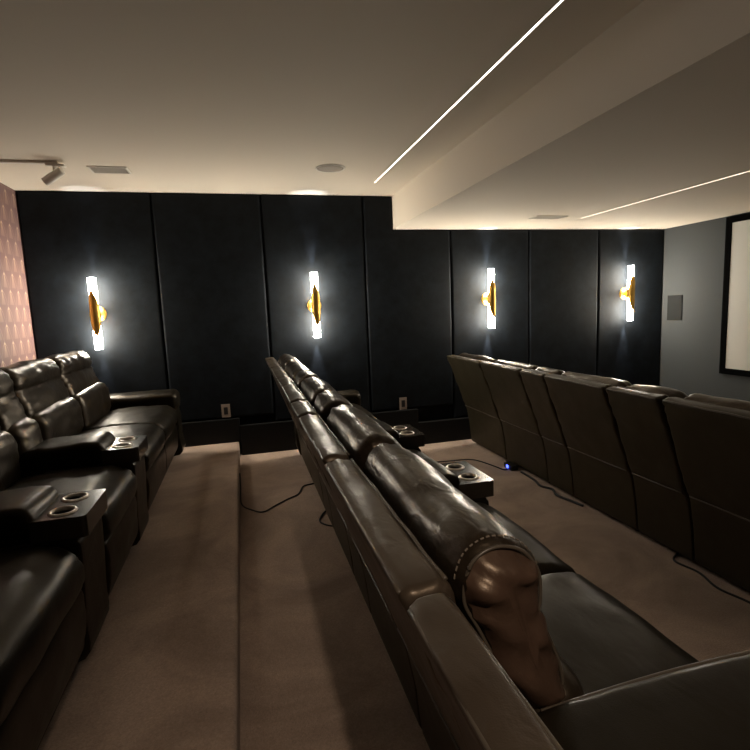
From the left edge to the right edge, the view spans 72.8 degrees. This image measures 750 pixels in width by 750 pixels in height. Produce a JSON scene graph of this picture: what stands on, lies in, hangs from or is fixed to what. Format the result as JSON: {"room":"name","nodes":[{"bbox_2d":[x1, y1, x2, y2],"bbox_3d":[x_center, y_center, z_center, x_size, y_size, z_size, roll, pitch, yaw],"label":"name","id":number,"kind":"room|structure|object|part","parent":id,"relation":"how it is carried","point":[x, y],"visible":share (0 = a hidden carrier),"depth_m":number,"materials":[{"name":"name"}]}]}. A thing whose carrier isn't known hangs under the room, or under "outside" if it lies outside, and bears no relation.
{"room":"home theater","nodes":[
{"label":"home theater","id":0,"kind":"room"},
{"bbox_2d":[0,182,36,366],"bbox_3d":[-2.067,0.228,0.781,0.120,2.705,7.700,-4,8,-14],"label":"wall","id":1,"kind":"structure","parent":0,"point":[17,340],"depth_m":4.13,"materials":[{"name":"paper"}]},
{"bbox_2d":[38,442,239,749],"bbox_3d":[-1.159,1.327,1.154,1.660,0.355,7.700,-4,8,-14],"label":"platform","id":2,"kind":"object","parent":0,"point":[161,671],"visible":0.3,"depth_m":2.00,"materials":[{"name":"brown carpet"}]},
{"bbox_2d":[0,547,85,749],"bbox_3d":[-1.321,0.624,1.300,0.873,1.014,0.677,-4,8,-14],"label":"seat","id":3,"kind":"object","parent":2,"relation":"on","point":[43,611],"visible":1,"depth_m":1.40,"materials":[{"name":"brown leather"}]},
{"bbox_2d":[0,485,108,662],"bbox_3d":[-1.446,0.554,1.776,0.876,0.988,0.292,-4,8,-14],"label":"console armrest","id":4,"kind":"object","parent":2,"relation":"on","point":[33,516],"visible":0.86,"depth_m":1.79,"materials":[{"name":"brown leather"}]},
{"bbox_3d":[-1.386,0.511,1.787,0.434,0.139,0.288,-4,8,-14],"label":"padded lid","id":5,"kind":"part","parent":4,"relation":"part of","materials":[{"name":"leather"}]},
{"bbox_2d":[28,489,107,543],"bbox_3d":[-1.112,0.505,1.859,0.182,0.081,0.284,-4,8,-14],"label":"tray","id":6,"kind":"object","parent":4,"relation":"on","point":[64,518],"depth_m":1.75,"materials":[{"name":"black plastic"}]},
{"bbox_2d":[0,426,137,596],"bbox_3d":[-1.567,0.513,2.224,0.870,1.014,0.612,-4,8,-14],"label":"seat","id":7,"kind":"object","parent":2,"relation":"on","point":[120,520],"visible":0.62,"depth_m":2.32,"materials":[{"name":"brown leather"}]},
{"bbox_2d":[0,431,20,490],"bbox_3d":[-1.709,0.423,2.175,0.167,0.284,0.604,-4,8,-14],"label":"lumbar cushion","id":8,"kind":"object","parent":7,"relation":"on","point":[10,472],"depth_m":2.33,"materials":[{"name":"brown leather"}]},
{"bbox_2d":[4,465,136,540],"bbox_3d":[-1.438,0.590,2.267,0.611,0.209,0.612,-4,8,-14],"label":"seat cushion","id":9,"kind":"object","parent":7,"relation":"on","point":[120,484],"depth_m":2.33,"materials":[{"name":"leather"}]},
{"bbox_3d":[-1.184,0.768,2.356,0.068,0.262,0.608,-4,8,-14],"label":"footrest panel","id":10,"kind":"part","parent":7,"relation":"part of","materials":[{"name":"leather"}]},
{"bbox_2d":[0,369,148,545],"bbox_3d":[-1.684,0.448,2.667,0.879,0.988,0.287,-4,8,-14],"label":"console armrest","id":11,"kind":"object","parent":2,"relation":"on","point":[37,455],"visible":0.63,"depth_m":2.60,"materials":[{"name":"brown leather"}]},
{"bbox_2d":[0,369,26,431],"bbox_3d":[-1.926,0.143,2.566,0.209,0.338,0.287,-4,8,-14],"label":"cushion","id":12,"kind":"object","parent":11,"relation":"on","point":[12,413],"depth_m":2.58,"materials":[{"name":"brown leather"}]},
{"bbox_2d":[7,417,42,456],"bbox_3d":[-1.825,0.370,2.620,0.170,0.280,0.279,-4,8,-14],"label":"lumbar cushion","id":13,"kind":"object","parent":11,"relation":"on","point":[26,431],"depth_m":2.55,"materials":[{"name":"brown leather"}]},
{"bbox_3d":[-1.622,0.402,2.678,0.436,0.144,0.283,-4,8,-14],"label":"padded lid","id":14,"kind":"part","parent":11,"relation":"part of","materials":[{"name":"leather"}]},
{"bbox_2d":[101,435,147,464],"bbox_3d":[-1.349,0.398,2.750,0.182,0.081,0.279,-4,8,-14],"label":"tray","id":15,"kind":"object","parent":11,"relation":"on","point":[122,450],"depth_m":2.64,"materials":[{"name":"black plastic"}]},
{"bbox_2d":[0,358,165,510],"bbox_3d":[-1.814,0.400,3.160,0.872,1.016,0.712,-4,8,-14],"label":"seat","id":16,"kind":"object","parent":2,"relation":"on","point":[38,386],"visible":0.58,"depth_m":3.08,"materials":[{"name":"brown leather"}]},
{"bbox_2d":[0,358,69,417],"bbox_3d":[-2.054,0.081,3.058,0.214,0.340,0.712,-4,8,-14],"label":"cushion","id":17,"kind":"object","parent":16,"relation":"on","point":[38,386],"depth_m":2.96,"materials":[{"name":"brown leather"}]},
{"bbox_2d":[31,397,83,439],"bbox_3d":[-1.957,0.310,3.111,0.163,0.280,0.704,-4,8,-14],"label":"lumbar cushion","id":18,"kind":"object","parent":16,"relation":"on","point":[60,416],"depth_m":3.04,"materials":[{"name":"brown leather"}]},
{"bbox_2d":[78,424,164,471],"bbox_3d":[-1.686,0.478,3.204,0.614,0.205,0.712,-4,8,-14],"label":"seat cushion","id":19,"kind":"object","parent":16,"relation":"on","point":[155,451],"depth_m":3.31,"materials":[{"name":"leather"}]},
{"bbox_3d":[-1.432,0.657,3.292,0.070,0.261,0.708,-4,8,-14],"label":"footrest panel","id":20,"kind":"part","parent":16,"relation":"part of","materials":[{"name":"leather"}]},
{"bbox_2d":[45,350,177,484],"bbox_3d":[-2.002,0.316,3.868,0.875,1.014,0.737,-4,8,-14],"label":"seat","id":21,"kind":"object","parent":2,"relation":"on","point":[77,374],"visible":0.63,"depth_m":3.75,"materials":[{"name":"brown leather"}]},
{"bbox_2d":[45,350,99,396],"bbox_3d":[-2.242,0.001,3.767,0.216,0.344,0.737,-4,8,-14],"label":"cushion","id":22,"kind":"object","parent":21,"relation":"on","point":[77,374],"depth_m":3.65,"materials":[{"name":"brown leather"}]},
{"bbox_2d":[73,382,110,429],"bbox_3d":[-2.143,0.226,3.820,0.166,0.283,0.729,-4,8,-14],"label":"lumbar cushion","id":23,"kind":"object","parent":21,"relation":"on","point":[94,400],"depth_m":3.70,"materials":[{"name":"brown leather"}]},
{"bbox_2d":[82,405,177,440],"bbox_3d":[-1.873,0.392,3.912,0.614,0.203,0.737,-4,8,-14],"label":"seat cushion","id":24,"kind":"object","parent":21,"relation":"on","point":[163,416],"depth_m":3.81,"materials":[{"name":"leather"}]},
{"bbox_3d":[-1.621,0.572,4.000,0.069,0.258,0.733,-4,8,-14],"label":"footrest panel","id":25,"kind":"part","parent":21,"relation":"part of","materials":[{"name":"leather"}]},
{"bbox_2d":[110,389,185,455],"bbox_3d":[-2.020,0.437,4.419,0.649,0.593,0.292,-4,8,-14],"label":"end armrest","id":26,"kind":"object","parent":2,"relation":"on","point":[170,397],"visible":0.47,"depth_m":4.31,"materials":[{"name":"leather"}]},
{"bbox_2d":[0,0,643,196],"bbox_3d":[-0.520,-1.292,1.009,3.440,0.120,7.700,-4,8,-14],"label":"ceiling","id":27,"kind":"structure","parent":0,"point":[247,97],"depth_m":2.49,"materials":[{"name":"beige paint"}]},
{"bbox_2d":[0,160,65,185],"bbox_3d":[-2.488,-1.396,3.517,0.635,0.162,0.079,-4,8,-14],"label":"track spotlight","id":28,"kind":"object","parent":27,"relation":"attached to","point":[57,173],"visible":1,"depth_m":3.55,"materials":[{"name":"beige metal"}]},
{"bbox_2d":[86,166,131,173],"bbox_3d":[-1.986,-1.533,3.809,0.270,0.008,0.180,-4,8,-14],"label":"ceiling vent","id":29,"kind":"object","parent":27,"relation":"in","point":[94,169],"visible":1,"depth_m":3.80,"materials":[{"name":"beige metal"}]},
{"bbox_2d":[315,164,344,172],"bbox_3d":[-0.353,-1.627,4.013,0.236,0.008,0.236,-4,8,-14],"label":"ceiling speaker","id":30,"kind":"object","parent":27,"relation":"attached to","point":[325,168],"visible":1,"depth_m":4.00,"materials":[{"name":"white plastic"}]},
{"bbox_2d":[317,165,342,171],"bbox_3d":[-0.353,-1.628,4.013,0.208,0.005,0.208,-4,8,-14],"label":"grille","id":31,"kind":"object","parent":30,"relation":"attached to","point":[322,168],"depth_m":4.00,"materials":[{"name":"beige metal"}]},
{"bbox_2d":[375,0,562,181],"bbox_3d":[0.871,-1.327,1.248,0.010,0.008,6.856,-4,8,-14],"label":"light strip","id":32,"kind":"object","parent":27,"relation":"attached to","point":[561,0],"visible":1,"depth_m":2.44,"materials":[{"name":"white plastic"}]},
{"bbox_2d":[240,449,429,749],"bbox_3d":[0.240,1.292,1.521,1.230,0.215,7.700,-4,8,-14],"label":"floor","id":33,"kind":"structure","parent":0,"point":[317,671],"depth_m":2.16,"materials":[{"name":"brown carpet"}]},
{"bbox_2d":[239,473,313,512],"bbox_3d":[-0.720,0.857,3.868,0.602,0.123,0.609,-4,8,-14],"label":"cable","id":34,"kind":"object","parent":33,"relation":"on","point":[239,473],"visible":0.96,"depth_m":3.77,"materials":[{"name":"black plastic"}]},
{"bbox_2d":[265,357,360,454],"bbox_3d":[-0.563,0.284,4.833,0.871,0.950,0.219,-4,8,-14],"label":"end armrest","id":35,"kind":"object","parent":33,"relation":"on","point":[353,396],"visible":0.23,"depth_m":4.82,"materials":[{"name":"leather"}]},
{"bbox_2d":[266,354,376,477],"bbox_3d":[-0.450,0.322,4.408,0.875,1.014,0.652,-4,8,-14],"label":"seat","id":36,"kind":"object","parent":33,"relation":"on","point":[284,359],"visible":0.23,"depth_m":4.28,"materials":[{"name":"brown leather"}]},
{"bbox_2d":[278,354,299,370],"bbox_3d":[-0.690,0.005,4.306,0.216,0.340,0.652,-4,8,-14],"label":"cushion","id":37,"kind":"object","parent":36,"relation":"on","point":[284,359],"depth_m":4.11,"materials":[{"name":"brown leather"}]},
{"bbox_2d":[351,403,376,418],"bbox_3d":[-0.322,0.398,4.451,0.618,0.205,0.652,-4,8,-14],"label":"seat cushion","id":38,"kind":"object","parent":36,"relation":"on","point":[359,407],"depth_m":4.44,"materials":[{"name":"leather"}]},
{"bbox_2d":[271,362,379,507],"bbox_3d":[-0.280,0.402,3.760,0.870,1.011,0.672,-4,8,-14],"label":"seat","id":39,"kind":"object","parent":33,"relation":"on","point":[292,368],"visible":0.22,"depth_m":3.60,"materials":[{"name":"brown leather"}]},
{"bbox_2d":[285,362,310,381],"bbox_3d":[-0.517,0.084,3.659,0.212,0.335,0.672,-4,8,-14],"label":"cushion","id":40,"kind":"object","parent":39,"relation":"on","point":[292,368],"depth_m":3.50,"materials":[{"name":"brown leather"}]},
{"bbox_2d":[319,510,332,526],"bbox_3d":[-0.321,0.956,3.403,0.118,0.011,0.328,-4,8,-14],"label":"cable","id":41,"kind":"object","parent":33,"relation":"on","point":[325,510],"visible":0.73,"depth_m":3.34,"materials":[{"name":"black plastic"}]},
{"bbox_2d":[277,370,424,527],"bbox_3d":[-0.146,0.447,3.264,0.875,0.987,0.332,-4,8,-14],"label":"console armrest","id":42,"kind":"object","parent":33,"relation":"on","point":[408,437],"visible":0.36,"depth_m":3.19,"materials":[{"name":"brown leather"}]},
{"bbox_2d":[294,370,318,390],"bbox_3d":[-0.386,0.143,3.164,0.215,0.339,0.332,-4,8,-14],"label":"cushion","id":43,"kind":"object","parent":42,"relation":"on","point":[301,375],"depth_m":3.04,"materials":[{"name":"brown leather"}]},
{"bbox_3d":[-0.086,0.404,3.275,0.439,0.139,0.328,-4,8,-14],"label":"padded lid","id":44,"kind":"part","parent":42,"relation":"part of","materials":[{"name":"leather"}]},
{"bbox_2d":[391,424,424,447],"bbox_3d":[0.188,0.398,3.347,0.182,0.081,0.324,-4,8,-14],"label":"tray","id":45,"kind":"object","parent":42,"relation":"on","point":[407,436],"depth_m":3.21,"materials":[{"name":"black plastic"}]},
{"bbox_2d":[281,377,428,575],"bbox_3d":[-0.032,0.512,2.826,0.871,1.014,0.557,-4,8,-14],"label":"seat","id":46,"kind":"object","parent":33,"relation":"on","point":[311,387],"visible":0.23,"depth_m":2.70,"materials":[{"name":"brown leather"}]},
{"bbox_2d":[300,377,337,406],"bbox_3d":[-0.271,0.194,2.724,0.210,0.337,0.557,-4,8,-14],"label":"cushion","id":47,"kind":"object","parent":46,"relation":"on","point":[310,387],"depth_m":2.57,"materials":[{"name":"brown leather"}]},
{"bbox_2d":[407,449,428,457],"bbox_3d":[0.098,0.591,2.870,0.610,0.204,0.557,-4,8,-14],"label":"seat cushion","id":48,"kind":"object","parent":46,"relation":"on","point":[420,454],"depth_m":3.07,"materials":[{"name":"leather"}]},
{"bbox_2d":[291,391,493,612],"bbox_3d":[0.086,0.553,2.386,0.876,0.987,0.332,-4,8,-14],"label":"console armrest","id":49,"kind":"object","parent":33,"relation":"on","point":[476,485],"visible":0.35,"depth_m":2.32,"materials":[{"name":"brown leather"}]},
{"bbox_2d":[314,391,351,422],"bbox_3d":[-0.154,0.250,2.286,0.216,0.341,0.332,-4,8,-14],"label":"cushion","id":50,"kind":"object","parent":49,"relation":"on","point":[325,401],"depth_m":2.16,"materials":[{"name":"brown leather"}]},
{"bbox_3d":[0.148,0.509,2.397,0.434,0.141,0.328,-4,8,-14],"label":"padded lid","id":51,"kind":"part","parent":49,"relation":"part of","materials":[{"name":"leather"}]},
{"bbox_2d":[441,461,493,498],"bbox_3d":[0.420,0.504,2.469,0.182,0.081,0.324,-4,8,-14],"label":"tray","id":52,"kind":"object","parent":49,"relation":"on","point":[472,482],"depth_m":2.34,"materials":[{"name":"black plastic"}]},
{"bbox_2d":[299,404,575,728],"bbox_3d":[0.210,0.622,1.911,0.872,1.014,0.632,-4,8,-14],"label":"seat","id":53,"kind":"object","parent":33,"relation":"on","point":[348,432],"visible":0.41,"depth_m":1.74,"materials":[{"name":"brown leather"}]},
{"bbox_2d":[326,404,400,474],"bbox_3d":[-0.030,0.306,1.810,0.207,0.342,0.632,-4,8,-14],"label":"cushion","id":54,"kind":"object","parent":53,"relation":"on","point":[359,434],"depth_m":1.62,"materials":[{"name":"brown leather"}]},
{"bbox_2d":[475,502,575,575],"bbox_3d":[0.339,0.699,1.955,0.613,0.203,0.632,-4,8,-14],"label":"seat cushion","id":55,"kind":"object","parent":53,"relation":"on","point":[548,562],"depth_m":1.84,"materials":[{"name":"leather"}]},
{"bbox_2d":[324,443,698,749],"bbox_3d":[0.384,0.703,1.254,0.872,1.011,0.736,-4,8,-14],"label":"seat","id":56,"kind":"object","parent":33,"relation":"on","point":[558,637],"visible":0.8,"depth_m":0.98,"materials":[{"name":"brown leather"}]},
{"bbox_2d":[364,443,558,672],"bbox_3d":[0.143,0.386,1.168,0.213,0.341,0.704,-4,8,-14],"label":"cushion","id":57,"kind":"object","parent":56,"relation":"on","point":[462,538],"depth_m":0.87,"materials":[{"name":"brown leather"}]},
{"bbox_3d":[0.233,0.426,0.822,0.181,0.305,0.047,-4,8,-14],"label":"panel","id":58,"kind":"part","parent":56,"relation":"part of","materials":[{"name":"brown leather"}]},
{"bbox_2d":[534,653,584,712],"bbox_3d":[0.246,0.611,1.206,0.165,0.279,0.704,-4,8,-14],"label":"lumbar cushion","id":59,"kind":"object","parent":56,"relation":"on","point":[567,685],"depth_m":0.86,"materials":[{"name":"brown leather"}]},
{"bbox_2d":[540,572,698,693],"bbox_3d":[0.513,0.779,1.297,0.612,0.204,0.712,-4,8,-14],"label":"seat cushion","id":60,"kind":"object","parent":56,"relation":"on","point":[605,643],"depth_m":1.31,"materials":[{"name":"leather"}]},
{"bbox_2d":[407,593,749,749],"bbox_3d":[0.495,0.771,0.738,0.818,0.939,0.329,-4,8,-14],"label":"seat","id":61,"kind":"object","parent":33,"relation":"on","point":[705,704],"visible":1,"depth_m":0.74,"materials":[{"name":"brown leather"}]},
{"bbox_3d":[0.549,0.565,0.728,0.671,0.090,0.329,-4,8,-14],"label":"storage lid","id":62,"kind":"part","parent":61,"relation":"part of","materials":[{"name":"leather"}]},
{"bbox_2d":[42,191,662,453],"bbox_3d":[0.206,-0.527,5.365,6.890,2.825,0.120,-4,8,-14],"label":"wall","id":63,"kind":"structure","parent":0,"point":[444,411],"depth_m":5.13,"materials":[{"name":"paint"}]},
{"bbox_2d":[16,191,168,393],"bbox_3d":[-2.485,-0.549,4.568,1.053,2.106,0.034,-4,8,-14],"label":"wall panel","id":64,"kind":"object","parent":63,"relation":"attached to","point":[69,238],"visible":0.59,"depth_m":4.52,"materials":[{"name":"fabric"}]},
{"bbox_2d":[87,277,106,349],"bbox_3d":[-2.457,-0.539,4.484,0.140,0.624,0.141,-4,8,-14],"label":"wall sconce","id":65,"kind":"object","parent":64,"relation":"attached to","point":[97,313],"visible":1,"depth_m":4.43,"materials":[{"name":"white glass"}]},
{"bbox_3d":[-2.473,-0.546,4.544,0.140,0.140,0.018,-4,8,-14],"label":"plate","id":66,"kind":"part","parent":65,"relation":"part of","materials":[{"name":"gold metal"}]},
{"bbox_2d":[182,417,240,446],"bbox_3d":[-2.135,0.594,4.788,1.680,0.235,0.055,-4,8,-14],"label":"baseboard","id":67,"kind":"structure","parent":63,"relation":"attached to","point":[226,430],"depth_m":4.90,"materials":[{"name":"black wood"}]},
{"bbox_2d":[151,193,273,421],"bbox_3d":[-1.508,-0.622,4.818,0.955,2.106,0.034,-4,8,-14],"label":"wall panel","id":68,"kind":"object","parent":63,"relation":"attached to","point":[210,256],"visible":0.87,"depth_m":4.79,"materials":[{"name":"fabric"}]},
{"bbox_2d":[221,404,230,417],"bbox_3d":[-1.444,0.348,4.929,0.080,0.130,0.008,-4,8,-14],"label":"wall outlet","id":69,"kind":"object","parent":68,"relation":"attached to","point":[225,408],"visible":1,"depth_m":4.93,"materials":[{"name":"beige plastic"}]},
{"bbox_2d":[260,195,370,420],"bbox_3d":[-0.564,-0.656,5.065,0.981,2.181,0.034,-4,8,-14],"label":"wall panel","id":70,"kind":"object","parent":63,"relation":"attached to","point":[303,235],"visible":0.85,"depth_m":5.02,"materials":[{"name":"fabric"}]},
{"bbox_2d":[307,272,320,337],"bbox_3d":[-0.583,-0.679,4.965,0.140,0.624,0.141,-4,8,-14],"label":"wall sconce","id":71,"kind":"object","parent":70,"relation":"attached to","point":[314,304],"visible":1,"depth_m":4.91,"materials":[{"name":"white glass"}]},
{"bbox_3d":[-0.598,-0.686,5.024,0.140,0.140,0.018,-4,8,-14],"label":"plate","id":72,"kind":"part","parent":71,"relation":"part of","materials":[{"name":"gold metal"}]},
{"bbox_2d":[240,408,470,454],"bbox_3d":[1.084,0.507,5.631,4.970,0.395,0.055,-4,8,-14],"label":"baseboard","id":73,"kind":"structure","parent":63,"relation":"attached to","point":[275,436],"depth_m":5.32,"materials":[{"name":"black wood"}]},
{"bbox_2d":[362,196,452,411],"bbox_3d":[0.362,-0.725,5.302,0.923,2.181,0.034,-4,8,-14],"label":"wall panel","id":74,"kind":"object","parent":63,"relation":"attached to","point":[408,285],"visible":1,"depth_m":5.29,"materials":[{"name":"fabric"}]},
{"bbox_2d":[399,397,406,409],"bbox_3d":[0.299,0.302,5.386,0.080,0.130,0.008,-4,8,-14],"label":"wall outlet","id":75,"kind":"object","parent":74,"relation":"attached to","point":[403,401],"visible":1,"depth_m":5.38,"materials":[{"name":"beige plastic"}]},
{"bbox_2d":[449,230,527,417],"bbox_3d":[1.266,-0.556,5.562,0.913,2.006,0.034,-4,8,-14],"label":"wall panel","id":76,"kind":"object","parent":63,"relation":"attached to","point":[472,252],"visible":0.72,"depth_m":5.50,"materials":[{"name":"fabric"}]},
{"bbox_2d":[481,268,495,327],"bbox_3d":[1.229,-0.814,5.429,0.140,0.624,0.141,-4,8,-14],"label":"wall sconce","id":77,"kind":"object","parent":76,"relation":"attached to","point":[488,298],"visible":1,"depth_m":5.38,"materials":[{"name":"white glass"}]},
{"bbox_3d":[1.213,-0.821,5.488,0.140,0.140,0.018,-4,8,-14],"label":"plate","id":78,"kind":"part","parent":77,"relation":"part of","materials":[{"name":"gold metal"}]},
{"bbox_2d":[528,230,597,374],"bbox_3d":[2.140,-0.622,5.786,0.883,2.006,0.034,-4,8,-14],"label":"wall panel","id":79,"kind":"object","parent":63,"relation":"attached to","point":[562,264],"visible":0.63,"depth_m":5.73,"materials":[{"name":"fabric"}]},
{"bbox_2d":[596,230,663,385],"bbox_3d":[3.005,-0.686,6.007,0.893,2.006,0.034,-4,8,-14],"label":"wall panel","id":80,"kind":"object","parent":63,"relation":"attached to","point":[629,351],"visible":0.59,"depth_m":5.97,"materials":[{"name":"fabric"}]},
{"bbox_2d":[619,265,634,320],"bbox_3d":[2.925,-0.941,5.863,0.140,0.624,0.141,-4,8,-14],"label":"wall sconce","id":81,"kind":"object","parent":80,"relation":"attached to","point":[628,293],"visible":1,"depth_m":5.81,"materials":[{"name":"white glass"}]},
{"bbox_3d":[2.909,-0.948,5.922,0.140,0.140,0.018,-4,8,-14],"label":"plate","id":82,"kind":"part","parent":81,"relation":"part of","materials":[{"name":"gold metal"}]},
{"bbox_2d":[391,0,749,229],"bbox_3d":[2.757,-1.375,1.868,3.330,0.445,7.700,-4,8,-14],"label":"ceiling","id":83,"kind":"structure","parent":0,"point":[657,104],"depth_m":2.74,"materials":[{"name":"beige paint"}]},
{"bbox_2d":[529,216,567,218],"bbox_3d":[1.629,-1.482,4.785,0.330,0.008,0.140,-4,8,-14],"label":"ceiling vent","id":84,"kind":"object","parent":83,"relation":"in","point":[534,217],"visible":1,"depth_m":4.77,"materials":[{"name":"beige metal"}]},
{"bbox_2d":[419,439,749,660],"bbox_3d":[2.652,1.159,2.144,3.760,0.120,7.700,-4,8,-14],"label":"floor","id":85,"kind":"structure","parent":0,"point":[707,622],"depth_m":2.86,"materials":[{"name":"brown carpet"}]},
{"bbox_2d":[436,459,507,469],"bbox_3d":[0.795,0.825,4.774,0.892,0.012,0.262,0,8,18],"label":"cable","id":86,"kind":"object","parent":85,"relation":"on","point":[458,459],"visible":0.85,"depth_m":4.83,"materials":[{"name":"black plastic"}]},
{"bbox_2d":[447,353,507,459],"bbox_3d":[1.270,0.274,5.072,0.871,0.988,0.742,-4,8,-14],"label":"seat","id":87,"kind":"object","parent":85,"relation":"on","point":[486,427],"visible":0.51,"depth_m":4.94,"materials":[{"name":"leather"}]},
{"bbox_2d":[458,353,496,361],"bbox_3d":[1.031,-0.028,4.972,0.214,0.345,0.742,-4,8,-14],"label":"cushion","id":88,"kind":"object","parent":87,"relation":"on","point":[477,357],"depth_m":4.84,"materials":[{"name":"brown leather"}]},
{"bbox_2d":[504,461,517,470],"bbox_3d":[1.217,0.818,4.566,0.074,0.044,0.140,-4,8,-14],"label":"power adapter","id":89,"kind":"object","parent":85,"relation":"on","point":[511,466],"visible":1,"depth_m":4.52,"materials":[{"name":"black plastic"}]},
{"bbox_2d":[480,360,550,483],"bbox_3d":[1.453,0.358,4.391,0.874,0.983,0.652,-4,8,-14],"label":"seat","id":90,"kind":"object","parent":85,"relation":"on","point":[525,447],"visible":0.59,"depth_m":4.26,"materials":[{"name":"leather"}]},
{"bbox_2d":[494,360,538,369],"bbox_3d":[1.214,0.056,4.292,0.214,0.340,0.652,-4,8,-14],"label":"cushion","id":91,"kind":"object","parent":90,"relation":"on","point":[518,364],"depth_m":4.16,"materials":[{"name":"brown leather"}]},
{"bbox_2d":[520,367,574,495],"bbox_3d":[1.579,0.402,3.914,0.876,0.958,0.312,-4,8,-14],"label":"console armrest","id":92,"kind":"object","parent":85,"relation":"on","point":[560,475],"visible":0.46,"depth_m":3.81,"materials":[{"name":"leather"}]},
{"bbox_2d":[536,367,564,374],"bbox_3d":[1.339,0.111,3.816,0.212,0.337,0.312,-4,8,-14],"label":"cushion","id":93,"kind":"object","parent":92,"relation":"on","point":[541,369],"depth_m":3.72,"materials":[{"name":"brown leather"}]},
{"bbox_2d":[520,471,583,506],"bbox_3d":[1.365,0.892,4.041,0.070,0.020,0.822,-4,8,-14],"label":"cable","id":94,"kind":"object","parent":85,"relation":"on","point":[522,472],"visible":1,"depth_m":3.97,"materials":[{"name":"black plastic"}]},
{"bbox_2d":[544,371,639,531],"bbox_3d":[1.699,0.469,3.457,0.871,0.985,0.617,-4,8,-14],"label":"seat","id":95,"kind":"object","parent":85,"relation":"on","point":[603,479],"visible":0.6,"depth_m":3.32,"materials":[{"name":"leather"}]},
{"bbox_2d":[562,371,631,386],"bbox_3d":[1.461,0.169,3.358,0.207,0.344,0.617,-4,8,-14],"label":"cushion","id":96,"kind":"object","parent":95,"relation":"on","point":[605,380],"depth_m":3.22,"materials":[{"name":"brown leather"}]},
{"bbox_2d":[606,384,694,560],"bbox_3d":[1.834,0.515,2.957,0.875,0.960,0.397,-4,8,-14],"label":"seat","id":97,"kind":"object","parent":85,"relation":"on","point":[664,512],"visible":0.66,"depth_m":2.85,"materials":[{"name":"leather"}]},
{"bbox_2d":[626,384,687,397],"bbox_3d":[1.594,0.226,2.858,0.209,0.342,0.397,-4,8,-14],"label":"cushion","id":98,"kind":"object","parent":97,"relation":"on","point":[671,392],"depth_m":2.75,"materials":[{"name":"brown leather"}]},
{"bbox_2d":[662,393,749,591],"bbox_3d":[1.971,0.591,2.439,0.873,0.986,0.657,-4,8,-14],"label":"seat","id":99,"kind":"object","parent":85,"relation":"on","point":[710,434],"visible":1,"depth_m":2.48,"materials":[{"name":"leather"}]},
{"bbox_2d":[684,393,749,410],"bbox_3d":[1.729,0.290,2.339,0.210,0.344,0.657,-4,8,-14],"label":"cushion","id":100,"kind":"object","parent":99,"relation":"on","point":[702,398],"depth_m":2.41,"materials":[{"name":"brown leather"}]},
{"bbox_2d":[672,553,749,603],"bbox_3d":[1.760,1.070,2.597,0.173,0.012,0.833,-2,7,0],"label":"cable","id":101,"kind":"object","parent":85,"relation":"on","point":[676,554],"visible":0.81,"depth_m":2.63,"materials":[{"name":"black plastic"}]},
{"bbox_2d":[659,212,749,401],"bbox_3d":[4.474,-0.261,2.457,0.120,2.705,7.700,-4,8,-14],"label":"wall","id":102,"kind":"structure","parent":0,"point":[693,254],"depth_m":5.64,"materials":[{"name":"grey paint"}]},
{"bbox_2d":[667,295,682,319],"bbox_3d":[3.481,-0.781,5.912,0.012,0.290,0.210,-4,8,-14],"label":"wall speaker","id":103,"kind":"object","parent":102,"relation":"attached to","point":[675,302],"visible":1,"depth_m":5.90,"materials":[{"name":"black"}]},
{"bbox_2d":[719,213,749,376],"bbox_3d":[3.990,-0.647,3.917,0.036,1.600,2.860,-4,8,-14],"label":"projection screen","id":104,"kind":"object","parent":102,"relation":"attached to","point":[735,320],"visible":1,"depth_m":5.14,"materials":[{"name":"grey fabric"}]}
]}

